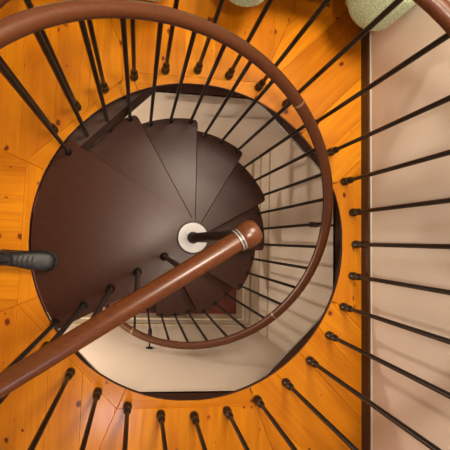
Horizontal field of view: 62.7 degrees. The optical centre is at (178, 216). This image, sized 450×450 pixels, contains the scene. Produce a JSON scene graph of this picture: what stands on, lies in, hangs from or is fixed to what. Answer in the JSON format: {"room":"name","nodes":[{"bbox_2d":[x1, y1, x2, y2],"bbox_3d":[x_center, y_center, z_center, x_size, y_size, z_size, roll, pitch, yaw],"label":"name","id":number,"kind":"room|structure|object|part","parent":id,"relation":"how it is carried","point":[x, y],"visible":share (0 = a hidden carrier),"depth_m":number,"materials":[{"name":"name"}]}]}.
{"room":"spiral staircase","nodes":[
{"label":"spiral staircase","id":0,"kind":"room"},
{"bbox_2d":[33,194,236,313],"bbox_3d":[-1.030,0.233,4.281,3.530,0.100,1.774,2,86,-6],"label":"floor","id":1,"kind":"structure","parent":0,"point":[227,303],"depth_m":4.35,"materials":[{"name":"ceramic"}]},
{"bbox_2d":[0,0,332,398],"bbox_3d":[-0.016,0.163,2.570,1.592,3.523,1.618,38,83,-3],"label":"spiral staircase","id":2,"kind":"structure","parent":1,"relation":"on","point":[163,217],"depth_m":1.83,"materials":[{"name":"dark brown wood"},{"name":"black metal"}]},
{"bbox_3d":[-0.206,0.274,0.896,0.863,0.052,0.052,-30,90,-7],"label":"landing rail","id":3,"kind":"part","parent":2,"relation":"part of","materials":[{"name":"brown wood"}]},
{"bbox_2d":[51,319,284,391],"bbox_3d":[-0.922,1.089,2.960,3.530,2.439,0.100,2,86,-6],"label":"wall","id":4,"kind":"structure","parent":0,"point":[120,356],"depth_m":2.69,"materials":[{"name":"beige paint"}]},
{"bbox_2d":[47,312,241,319],"bbox_3d":[-1.046,1.098,4.043,3.514,0.260,0.016,2,86,-6],"label":"baseboard","id":5,"kind":"structure","parent":4,"relation":"attached to","point":[140,315],"depth_m":4.09,"materials":[{"name":"beige paint"}]},
{"bbox_2d":[71,323,249,325],"bbox_3d":[-1.003,1.075,3.657,3.516,0.040,0.014,2,86,-6],"label":"trim","id":6,"kind":"structure","parent":4,"relation":"attached to","point":[160,324],"depth_m":3.76,"materials":[{"name":"beige wood"}]},
{"bbox_2d":[28,83,341,400],"bbox_3d":[0.069,0.124,1.993,1.734,0.152,1.691,2,86,-6],"label":"trim","id":7,"kind":"structure","parent":4,"relation":"attached to","point":[193,89],"depth_m":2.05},
{"bbox_2d":[0,0,360,449],"bbox_3d":[-0.661,0.081,1.801,3.724,0.020,5.600,2,86,-6],"label":"floor","id":8,"kind":"structure","parent":0,"point":[27,147],"depth_m":1.86,"materials":[{"name":"brown wood"}]},
{"bbox_2d":[0,249,57,270],"bbox_3d":[-0.732,0.203,1.718,0.290,0.114,0.104,6,86,-6],"label":"shoe","id":9,"kind":"object","parent":8,"relation":"on","point":[36,260],"visible":1,"depth_m":1.71,"materials":[{"name":"black leather"}]},
{"bbox_2d":[0,0,449,449],"bbox_3d":[0.191,0.080,1.405,1.723,0.951,1.853,2,86,-6],"label":"guard railing","id":10,"kind":"object","parent":8,"relation":"on","point":[438,10],"visible":0.87,"depth_m":1.49,"materials":[{"name":"brown metal"}]},
{"bbox_3d":[0.234,0.054,0.958,1.689,0.052,1.810,2,86,-6],"label":"rail","id":11,"kind":"part","parent":10,"relation":"part of","materials":[{"name":"brown wood"}]},
{"bbox_2d":[229,0,415,30],"bbox_3d":[0.665,-1.327,1.611,0.886,0.820,0.800,7,86,-6],"label":"armchair","id":12,"kind":"object","parent":8,"relation":"on","point":[362,12],"visible":0.92,"depth_m":1.65,"materials":[{"name":"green fabric"}]},
{"bbox_3d":[0.352,-1.365,1.599,0.256,0.260,0.800,7,86,-6],"label":"arm","id":13,"kind":"part","parent":12,"relation":"part of","materials":[{"name":"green fabric"}]},
{"bbox_3d":[0.974,-1.286,1.662,0.256,0.260,0.800,7,86,-6],"label":"arm","id":14,"kind":"part","parent":12,"relation":"part of","materials":[{"name":"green fabric"}]},
{"bbox_2d":[30,91,334,392],"bbox_3d":[-0.777,0.088,1.969,3.530,0.020,1.774,2,86,-6],"label":"ceiling","id":15,"kind":"structure","parent":0,"point":[281,127],"depth_m":2.11,"materials":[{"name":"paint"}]},
{"bbox_2d":[125,92,287,164],"bbox_3d":[-0.862,-0.780,3.083,3.530,2.439,0.100,2,86,-6],"label":"wall","id":16,"kind":"structure","parent":0,"point":[234,108],"depth_m":2.67,"materials":[{"name":"beige paint"}]},
{"bbox_2d":[43,90,145,178],"bbox_3d":[-0.499,-0.472,1.900,1.075,0.016,0.148,-43,92,-7],"label":"trim","id":17,"kind":"structure","parent":16,"relation":"attached to","point":[94,124],"depth_m":1.90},
{"bbox_2d":[244,0,449,449],"bbox_3d":[1.054,0.143,1.909,0.100,5.070,5.600,2,86,-6],"label":"wall","id":18,"kind":"structure","parent":0,"point":[425,81],"depth_m":1.72,"materials":[{"name":"beige paint"}]},
{"bbox_2d":[236,164,246,319],"bbox_3d":[0.736,0.290,4.289,0.016,0.260,1.774,2,86,-6],"label":"baseboard","id":19,"kind":"structure","parent":18,"relation":"attached to","point":[240,293],"depth_m":4.20,"materials":[{"name":"beige paint"}]},
{"bbox_2d":[249,151,270,338],"bbox_3d":[0.806,0.250,3.654,0.014,0.540,1.774,2,86,-6],"label":"trim","id":20,"kind":"structure","parent":18,"relation":"attached to","point":[253,164],"depth_m":3.62,"materials":[{"name":"beige wood"}]},
{"bbox_2d":[361,28,370,449],"bbox_3d":[0.994,0.143,1.938,0.014,0.060,5.600,2,86,-6],"label":"baseboard","id":21,"kind":"structure","parent":18,"relation":"attached to","point":[365,78],"depth_m":1.93,"materials":[{"name":"brown wood"}]},
{"bbox_2d":[369,31,371,449],"bbox_3d":[1.002,0.141,1.905,0.004,0.008,5.600,2,86,-6],"label":"trim","id":22,"kind":"structure","parent":18,"relation":"attached to","point":[369,31],"depth_m":1.90,"materials":[{"name":"beige paint"}]}
]}

